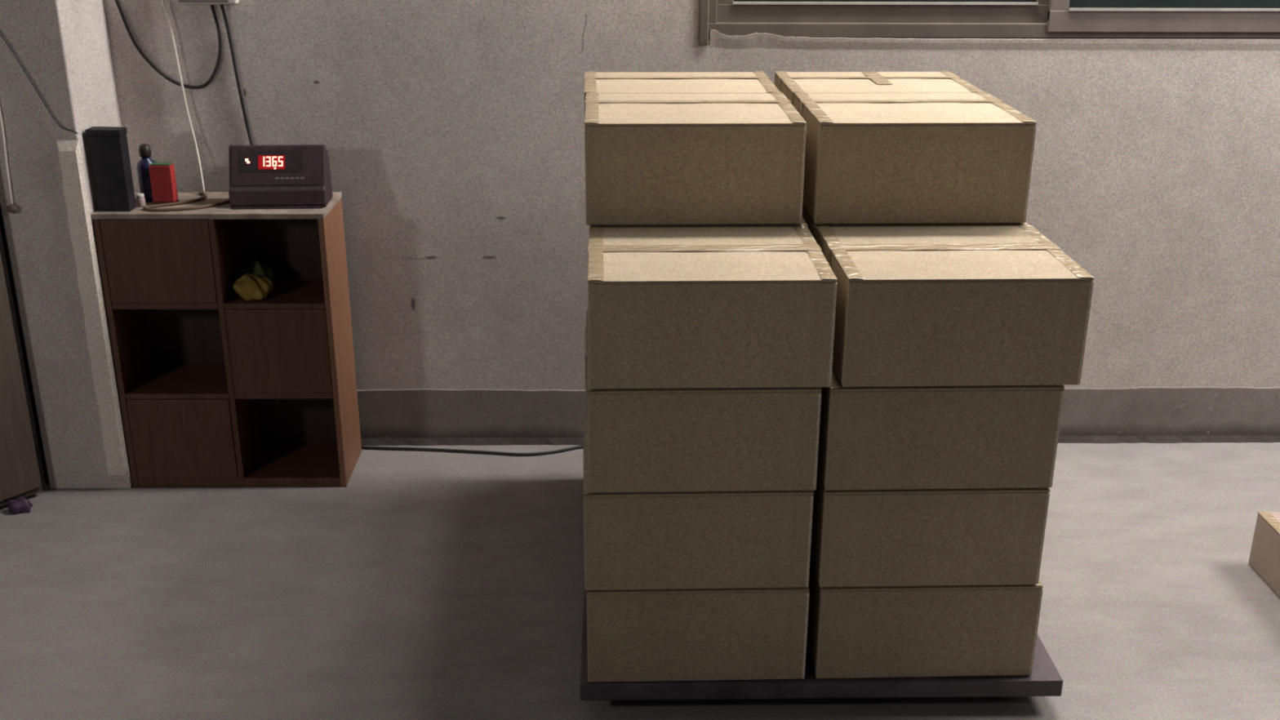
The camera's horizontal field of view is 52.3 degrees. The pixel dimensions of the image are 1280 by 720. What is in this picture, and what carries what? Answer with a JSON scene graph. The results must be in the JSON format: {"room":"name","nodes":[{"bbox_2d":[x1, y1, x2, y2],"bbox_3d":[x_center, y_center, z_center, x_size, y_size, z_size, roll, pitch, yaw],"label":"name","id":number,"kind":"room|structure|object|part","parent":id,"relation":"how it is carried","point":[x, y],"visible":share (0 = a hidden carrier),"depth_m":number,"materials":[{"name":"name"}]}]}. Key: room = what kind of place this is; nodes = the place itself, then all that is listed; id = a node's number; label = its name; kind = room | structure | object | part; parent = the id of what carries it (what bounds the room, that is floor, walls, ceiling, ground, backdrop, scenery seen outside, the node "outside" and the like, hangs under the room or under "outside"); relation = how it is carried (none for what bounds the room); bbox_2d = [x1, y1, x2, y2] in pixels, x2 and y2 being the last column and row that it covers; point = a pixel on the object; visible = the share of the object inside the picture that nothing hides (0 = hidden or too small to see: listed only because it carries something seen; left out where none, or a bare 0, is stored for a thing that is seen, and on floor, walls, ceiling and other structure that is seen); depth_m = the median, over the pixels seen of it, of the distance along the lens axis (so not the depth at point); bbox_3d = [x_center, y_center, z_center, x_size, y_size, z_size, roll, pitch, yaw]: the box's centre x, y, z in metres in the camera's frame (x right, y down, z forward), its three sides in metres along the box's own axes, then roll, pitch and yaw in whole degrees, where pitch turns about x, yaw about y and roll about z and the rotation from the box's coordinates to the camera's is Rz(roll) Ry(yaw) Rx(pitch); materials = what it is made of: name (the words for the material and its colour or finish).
{"room":"warehouse","nodes":[
{"label":"warehouse","id":0,"kind":"room"},
{"bbox_2d":[0,0,133,488],"bbox_3d":[-1.399,-1.082,2.959,0.205,2.900,0.323,0,21,-1],"label":"wall column","id":1,"kind":"structure","parent":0,"point":[63,46],"depth_m":3.09,"materials":[{"name":"paint"}]},
{"bbox_2d":[0,108,18,213],"bbox_3d":[-1.468,-0.566,2.973,0.027,0.476,0.013,0,21,-1],"label":"string","id":2,"kind":"object","parent":1,"relation":"hanging from","point":[11,208],"visible":1,"depth_m":3.02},
{"bbox_2d":[0,253,42,506],"bbox_3d":[-1.783,-0.496,2.596,0.046,2.038,0.900,15,26,34],"label":"door","id":3,"kind":"structure","parent":1,"relation":"attached to","point":[20,475],"depth_m":3.17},
{"bbox_2d":[0,204,49,484],"bbox_3d":[-1.515,-0.667,2.991,0.020,2.100,0.030,0,21,-1],"label":"trim","id":4,"kind":"structure","parent":1,"relation":"attached to","point":[2,224],"depth_m":3.22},
{"bbox_2d":[0,32,77,133],"bbox_3d":[-1.370,-0.640,2.949,0.159,0.260,0.003,0,21,-1],"label":"wire","id":5,"kind":"object","parent":1,"relation":"attached to","point":[4,39],"visible":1,"depth_m":2.96,"materials":[{"name":"black rubber"}]},
{"bbox_2d":[57,137,129,476],"bbox_3d":[-1.323,-0.106,3.157,0.056,0.865,0.010,0,21,-1],"label":"trim","id":6,"kind":"structure","parent":1,"relation":"attached to","point":[73,182],"depth_m":3.14,"materials":[{"name":"paint"}]},
{"bbox_2d":[0,0,1279,444],"bbox_3d":[0.347,-1.162,3.184,6.000,2.900,0.200,0,21,-1],"label":"wall","id":7,"kind":"structure","parent":0,"point":[451,131],"depth_m":3.32,"materials":[{"name":"paint"}]},
{"bbox_2d":[115,0,222,88],"bbox_3d":[-1.157,-0.821,3.172,0.268,0.321,0.010,0,21,-1],"label":"cable","id":8,"kind":"object","parent":7,"relation":"attached to","point":[220,42],"visible":1,"depth_m":3.20,"materials":[{"name":"rubber"}]},
{"bbox_2d":[161,0,204,192],"bbox_3d":[-1.117,-0.694,3.188,0.094,0.567,0.026,15,25,33],"label":"string","id":9,"kind":"object","parent":7,"relation":"hanging from","point":[162,1],"visible":1,"depth_m":3.22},
{"bbox_2d":[177,0,239,4],"bbox_3d":[-1.040,-0.903,3.134,0.137,0.090,0.033,0,21,-1],"label":"wall socket","id":10,"kind":"object","parent":7,"relation":"attached to","point":[182,2],"visible":1,"depth_m":3.13,"materials":[{"name":"white plastic"}]},
{"bbox_2d":[219,4,253,145],"bbox_3d":[-0.963,-0.664,3.187,0.047,0.389,0.132,-14,25,-33],"label":"cable","id":11,"kind":"object","parent":7,"relation":"attached to","point":[222,6],"visible":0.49,"depth_m":3.22,"materials":[{"name":"black rubber"}]},
{"bbox_2d":[698,0,709,44],"bbox_3d":[0.158,-1.313,3.018,0.024,1.142,0.016,0,21,-1],"label":"trim","id":12,"kind":"structure","parent":7,"relation":"attached to","point":[704,7],"depth_m":3.19,"materials":[{"name":"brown metal"}]},
{"bbox_2d":[356,386,1279,445],"bbox_3d":[1.019,0.152,3.582,4.650,0.164,0.017,0,21,-1],"label":"baseboard","id":13,"kind":"structure","parent":7,"relation":"attached to","point":[1199,414],"depth_m":3.58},
{"bbox_2d":[708,0,1279,38],"bbox_3d":[1.364,-1.329,3.078,2.402,1.102,0.111,0,21,-1],"label":"window","id":14,"kind":"structure","parent":7,"relation":"in","point":[1203,19],"depth_m":3.21,"materials":[{"name":"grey metal"}]},
{"bbox_3d":[0.604,-1.321,3.046,0.839,1.043,0.024,0,21,-1],"label":"sash","id":15,"kind":"part","parent":14,"relation":"part of","materials":[{"name":"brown metal"}]},
{"bbox_3d":[0.604,-1.323,3.044,0.750,0.958,0.005,0,21,-1],"label":"pane","id":16,"kind":"part","parent":14,"relation":"part of","materials":[{"name":"clear glass"}]},
{"bbox_3d":[1.428,-1.307,3.041,0.842,1.060,0.018,0,21,-1],"label":"sash","id":17,"kind":"part","parent":14,"relation":"part of","materials":[{"name":"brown metal"}]},
{"bbox_3d":[1.428,-1.312,3.041,0.752,0.970,0.004,0,21,-1],"label":"pane","id":18,"kind":"part","parent":14,"relation":"part of","materials":[{"name":"clear glass"}]},
{"bbox_2d":[709,29,1279,50],"bbox_3d":[1.370,-0.791,3.236,2.395,0.056,0.008,0,21,-1],"label":"trim","id":19,"kind":"structure","parent":7,"relation":"attached to","point":[757,40],"depth_m":3.23,"materials":[{"name":"paint"}]},
{"bbox_2d":[0,442,1279,719],"bbox_3d":[0.372,0.932,1.906,6.000,0.100,4.083,0,21,-1],"label":"floor","id":20,"kind":"structure","parent":0,"point":[428,585],"depth_m":2.85,"materials":[{"name":"concrete"}]},
{"bbox_2d":[6,496,32,514],"bbox_3d":[-1.529,0.355,3.208,0.064,0.035,0.047,0,21,-1],"label":"crumpled bag","id":21,"kind":"object","parent":20,"relation":"on","point":[20,504],"visible":1,"depth_m":3.20,"materials":[{"name":"purple plastic"}]},
{"bbox_2d":[91,191,361,488],"bbox_3d":[-1.024,-0.048,3.308,0.545,0.720,0.219,0,21,-1],"label":"base cabinet","id":22,"kind":"object","parent":20,"relation":"on","point":[217,388],"visible":0.91,"depth_m":3.27,"materials":[{"name":"brown wood"}]},
{"bbox_2d":[84,126,136,211],"bbox_3d":[-1.247,-0.450,3.078,0.082,0.194,0.041,1,21,3],"label":"speaker","id":23,"kind":"object","parent":22,"relation":"on","point":[108,146],"visible":1,"depth_m":3.06},
{"bbox_3d":[-1.246,-0.534,3.046,0.082,0.016,0.041,1,21,3],"label":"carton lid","id":24,"kind":"part","parent":23,"relation":"part of","materials":[{"name":"black plastic"}]},
{"bbox_3d":[-1.288,-0.041,3.308,0.014,0.706,0.216,0,21,-1],"label":"panel","id":25,"kind":"part","parent":22,"relation":"part of","materials":[{"name":"brown wood"}]},
{"bbox_2d":[135,193,146,207],"bbox_3d":[-1.201,-0.385,3.136,0.020,0.030,0.020,0,21,-1],"label":"jar","id":26,"kind":"object","parent":22,"relation":"on","point":[140,200],"visible":1,"depth_m":3.13,"materials":[{"name":"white plastic"}]},
{"bbox_3d":[-1.201,-0.395,3.132,0.018,0.008,0.018,0,21,-1],"label":"lid","id":27,"kind":"part","parent":26,"relation":"part of","materials":[{"name":"white plastic"}]},
{"bbox_2d":[136,143,155,202],"bbox_3d":[-1.197,-0.457,3.173,0.048,0.138,0.048,0,21,-1],"label":"plastic bottle","id":28,"kind":"object","parent":22,"relation":"on","point":[144,150],"visible":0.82,"depth_m":3.15,"materials":[{"name":"blue plastic"}]},
{"bbox_3d":[-1.151,-0.236,3.126,0.253,0.208,0.014,0,21,-1],"label":"cabinet door","id":29,"kind":"part","parent":22,"relation":"part of","materials":[{"name":"brown wood"}]},
{"bbox_2d":[148,162,178,204],"bbox_3d":[-1.149,-0.425,3.146,0.053,0.099,0.029,1,21,2],"label":"carton","id":30,"kind":"object","parent":22,"relation":"on","point":[162,175],"visible":1,"depth_m":3.13,"materials":[{"name":"red cardboard"}]},
{"bbox_2d":[111,302,218,309],"bbox_3d":[-1.153,-0.166,3.258,0.255,0.014,0.206,0,21,-1],"label":"shelf","id":31,"kind":"object","parent":22,"relation":"attached to","point":[115,305],"depth_m":3.16,"materials":[{"name":"brown wood"}]},
{"bbox_2d":[125,364,229,399],"bbox_3d":[-1.154,0.054,3.342,0.255,0.014,0.206,0,21,-1],"label":"shelf","id":32,"kind":"object","parent":22,"relation":"attached to","point":[153,381],"depth_m":3.31,"materials":[{"name":"brown wood"}]},
{"bbox_3d":[-1.153,0.198,3.292,0.253,0.216,0.014,0,21,-1],"label":"cabinet door","id":33,"kind":"part","parent":22,"relation":"part of","materials":[{"name":"brown wood"}]},
{"bbox_2d":[142,191,229,211],"bbox_3d":[-1.087,-0.378,3.151,0.131,0.008,0.186,12,24,28],"label":"cable","id":34,"kind":"object","parent":22,"relation":"on","point":[150,207],"visible":0.95,"depth_m":3.13,"materials":[{"name":"brown rubber"}]},
{"bbox_3d":[-1.023,-0.378,3.182,0.545,0.014,0.219,0,21,-1],"label":"panel","id":35,"kind":"part","parent":22,"relation":"part of","materials":[{"name":"brown wood"}]},
{"bbox_3d":[-1.025,0.277,3.430,0.515,0.026,0.205,0,21,-1],"label":"panel","id":36,"kind":"part","parent":22,"relation":"part of","materials":[{"name":"brown wood"}]},
{"bbox_3d":[-1.026,-0.088,3.405,0.515,0.686,0.007,0,21,-1],"label":"panel","id":37,"kind":"part","parent":22,"relation":"part of","materials":[{"name":"brown wood"}]},
{"bbox_2d":[233,273,273,301],"bbox_3d":[-0.947,-0.182,3.195,0.097,0.062,0.072,0,21,-1],"label":"cloth","id":38,"kind":"object","parent":22,"relation":"on","point":[249,286],"visible":1,"depth_m":3.17,"materials":[{"name":"yellow fabric"}]},
{"bbox_2d":[240,259,274,281],"bbox_3d":[-0.959,-0.215,3.259,0.084,0.077,0.061,0,21,-1],"label":"cloth","id":39,"kind":"object","parent":22,"relation":"on","point":[255,268],"visible":0.46,"depth_m":3.24,"materials":[{"name":"green fabric"}]},
{"bbox_2d":[223,278,325,309],"bbox_3d":[-0.888,-0.167,3.262,0.244,0.014,0.206,0,21,-1],"label":"shelf","id":40,"kind":"object","parent":22,"relation":"attached to","point":[286,293],"depth_m":3.20,"materials":[{"name":"brown wood"}]},
{"bbox_3d":[-0.887,-0.021,3.213,0.242,0.219,0.014,0,21,-1],"label":"cabinet door","id":41,"kind":"part","parent":22,"relation":"part of","materials":[{"name":"brown wood"}]},
{"bbox_2d":[228,144,333,208],"bbox_3d":[-0.871,-0.449,3.153,0.228,0.140,0.122,-1,21,-3],"label":"digital clock","id":42,"kind":"object","parent":22,"relation":"on","point":[273,176],"visible":1,"depth_m":3.12,"materials":[{"name":"black plastic"}]},
{"bbox_3d":[-0.870,-0.463,3.125,0.212,0.082,0.034,-1,21,-3],"label":"panel","id":43,"kind":"part","parent":42,"relation":"part of","materials":[{"name":"black plastic"}]},
{"bbox_2d":[234,391,333,399],"bbox_3d":[-0.889,0.054,3.346,0.244,0.014,0.206,0,21,-1],"label":"shelf","id":44,"kind":"object","parent":22,"relation":"attached to","point":[237,395],"depth_m":3.25,"materials":[{"name":"brown wood"}]},
{"bbox_3d":[-0.759,-0.042,3.316,0.014,0.706,0.216,0,21,-1],"label":"panel","id":45,"kind":"part","parent":22,"relation":"part of","materials":[{"name":"brown wood"}]},
{"bbox_2d":[361,444,583,456],"bbox_3d":[-0.345,0.242,3.552,0.846,0.008,0.172,5,21,11],"label":"cable","id":46,"kind":"object","parent":20,"relation":"on","point":[581,446],"visible":0.7,"depth_m":3.54,"materials":[{"name":"black rubber"}]},
{"bbox_2d":[579,577,1062,700],"bbox_3d":[0.330,0.456,2.909,0.904,0.073,1.002,0,21,-1],"label":"pallet","id":47,"kind":"object","parent":20,"relation":"on","point":[1045,680],"visible":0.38,"depth_m":2.44,"materials":[{"name":"paint"}]},
{"bbox_2d":[586,586,809,682],"bbox_3d":[0.100,0.447,2.550,0.408,0.195,0.336,0,21,-2],"label":"cardboard box","id":48,"kind":"object","parent":47,"relation":"on","point":[750,633],"visible":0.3,"depth_m":2.39,"materials":[{"name":"brown cardboard"}]},
{"bbox_2d":[582,418,813,590],"bbox_3d":[0.097,0.264,2.480,0.409,0.195,0.336,-1,21,-2],"label":"cardboard box","id":49,"kind":"object","parent":48,"relation":"on","point":[753,539],"visible":0.48,"depth_m":2.32,"materials":[{"name":"brown cardboard"}]},
{"bbox_2d":[586,347,821,493],"bbox_3d":[0.105,0.081,2.410,0.403,0.195,0.336,0,21,-2],"label":"cardboard box","id":50,"kind":"object","parent":49,"relation":"on","point":[701,439],"visible":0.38,"depth_m":2.25,"materials":[{"name":"brown cardboard"}]},
{"bbox_2d":[587,226,837,389],"bbox_3d":[0.115,-0.102,2.340,0.416,0.195,0.336,0,21,-2],"label":"cardboard box","id":51,"kind":"object","parent":50,"relation":"on","point":[669,308],"visible":1,"depth_m":2.19,"materials":[{"name":"brown cardboard"}]},
{"bbox_2d":[806,555,1043,679],"bbox_3d":[0.527,0.444,2.563,0.410,0.195,0.336,0,21,-2],"label":"cardboard box","id":52,"kind":"object","parent":47,"relation":"on","point":[938,630],"visible":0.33,"depth_m":2.41,"materials":[{"name":"brown cardboard"}]},
{"bbox_2d":[809,468,1049,586],"bbox_3d":[0.521,0.261,2.493,0.404,0.195,0.336,0,21,-2],"label":"cardboard box","id":53,"kind":"object","parent":52,"relation":"on","point":[971,536],"visible":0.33,"depth_m":2.34,"materials":[{"name":"brown cardboard"}]},
{"bbox_2d":[817,366,1064,490],"bbox_3d":[0.522,0.078,2.422,0.407,0.195,0.336,0,21,-2],"label":"cardboard box","id":54,"kind":"object","parent":53,"relation":"on","point":[889,437],"visible":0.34,"depth_m":2.27,"materials":[{"name":"brown cardboard"}]},
{"bbox_2d":[816,225,1093,386],"bbox_3d":[0.545,-0.105,2.353,0.414,0.195,0.336,0,21,-2],"label":"cardboard box","id":55,"kind":"object","parent":54,"relation":"on","point":[918,305],"visible":0.96,"depth_m":2.21,"materials":[{"name":"brown cardboard"}]},
{"bbox_3d":[0.093,0.327,2.865,0.408,0.195,0.336,0,21,-2],"label":"cardboard box","id":56,"kind":"object","parent":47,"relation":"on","visible":0},
{"bbox_2d":[586,358,588,418],"bbox_3d":[0.090,0.144,2.795,0.409,0.195,0.336,0,21,-2],"label":"cardboard box","id":57,"kind":"object","parent":56,"relation":"on","point":[588,358],"visible":0.05,"depth_m":2.76,"materials":[{"name":"brown cardboard"}]},
{"bbox_3d":[0.098,-0.040,2.725,0.403,0.195,0.336,0,21,-2],"label":"cardboard box","id":58,"kind":"object","parent":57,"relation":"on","visible":0},
{"bbox_2d":[590,216,808,227],"bbox_3d":[0.107,-0.223,2.656,0.416,0.195,0.336,0,21,-2],"label":"cardboard box","id":59,"kind":"object","parent":58,"relation":"on","point":[803,222],"visible":0.07,"depth_m":2.47,"materials":[{"name":"brown cardboard"}]},
{"bbox_2d":[584,92,806,225],"bbox_3d":[0.097,-0.406,2.585,0.412,0.195,0.336,0,21,-2],"label":"cardboard box","id":60,"kind":"object","parent":59,"relation":"on","point":[651,158],"visible":1,"depth_m":2.44,"materials":[{"name":"brown cardboard"}]},
{"bbox_3d":[0.077,0.206,3.181,0.408,0.195,0.336,0,21,-2],"label":"cardboard box","id":61,"kind":"object","parent":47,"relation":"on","visible":0},
{"bbox_2d":[584,309,588,418],"bbox_3d":[0.074,0.023,3.111,0.409,0.195,0.336,0,21,-2],"label":"cardboard box","id":62,"kind":"object","parent":61,"relation":"on","point":[586,335],"visible":0.12,"depth_m":2.98,"materials":[{"name":"brown cardboard"}]},
{"bbox_3d":[0.086,-0.160,3.041,0.403,0.195,0.336,0,21,-2],"label":"cardboard box","id":63,"kind":"object","parent":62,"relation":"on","visible":0},
{"bbox_3d":[0.092,-0.343,2.971,0.416,0.195,0.336,0,21,-2],"label":"cardboard box","id":64,"kind":"object","parent":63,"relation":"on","visible":0},
{"bbox_2d":[583,71,779,150],"bbox_3d":[0.083,-0.518,2.879,0.412,0.195,0.289,-1,21,-2],"label":"cardboard box","id":65,"kind":"object","parent":64,"relation":"on","point":[755,82],"visible":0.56,"depth_m":2.83,"materials":[{"name":"brown cardboard"}]},
{"bbox_3d":[0.515,0.323,2.878,0.410,0.195,0.336,0,21,-2],"label":"cardboard box","id":66,"kind":"object","parent":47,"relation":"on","visible":0},
{"bbox_3d":[0.514,0.140,2.808,0.404,0.195,0.336,-1,21,-2],"label":"cardboard box","id":67,"kind":"object","parent":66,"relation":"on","visible":0},
{"bbox_3d":[0.513,-0.043,2.738,0.407,0.195,0.336,0,21,-2],"label":"cardboard box","id":68,"kind":"object","parent":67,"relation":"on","visible":0},
{"bbox_2d":[802,203,1028,241],"bbox_3d":[0.531,-0.226,2.669,0.414,0.195,0.336,0,21,-2],"label":"cardboard box","id":69,"kind":"object","parent":68,"relation":"on","point":[812,227],"visible":0.07,"depth_m":2.49,"materials":[{"name":"brown cardboard"}]},
{"bbox_2d":[793,91,1036,224],"bbox_3d":[0.528,-0.409,2.599,0.407,0.195,0.336,-1,21,-2],"label":"cardboard box","id":70,"kind":"object","parent":69,"relation":"on","point":[870,157],"visible":0.92,"depth_m":2.45,"materials":[{"name":"brown cardboard"}]},
{"bbox_3d":[0.508,0.203,3.194,0.410,0.195,0.336,0,21,-2],"label":"cardboard box","id":71,"kind":"object","parent":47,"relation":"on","visible":0},
{"bbox_3d":[0.498,0.020,3.123,0.404,0.195,0.336,0,21,-2],"label":"cardboard box","id":72,"kind":"object","parent":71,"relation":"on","visible":0},
{"bbox_3d":[0.499,-0.163,3.053,0.407,0.195,0.336,0,21,-2],"label":"cardboard box","id":73,"kind":"object","parent":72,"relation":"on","visible":0},
{"bbox_3d":[0.524,-0.347,2.984,0.414,0.195,0.336,0,21,-2],"label":"cardboard box","id":74,"kind":"object","parent":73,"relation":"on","visible":0},
{"bbox_2d":[774,71,983,106],"bbox_3d":[0.514,-0.521,2.892,0.407,0.196,0.289,-1,21,-2],"label":"cardboard box","id":75,"kind":"object","parent":74,"relation":"on","point":[788,83],"visible":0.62,"depth_m":2.84,"materials":[{"name":"brown cardboard"}]},
{"bbox_2d":[1248,511,1279,597],"bbox_3d":[1.608,0.492,2.738,0.424,0.135,0.502,0,21,-1],"label":"cardboard box","id":76,"kind":"object","parent":20,"relation":"on","point":[1264,555],"visible":1,"depth_m":2.90,"materials":[{"name":"brown cardboard"}]}
]}

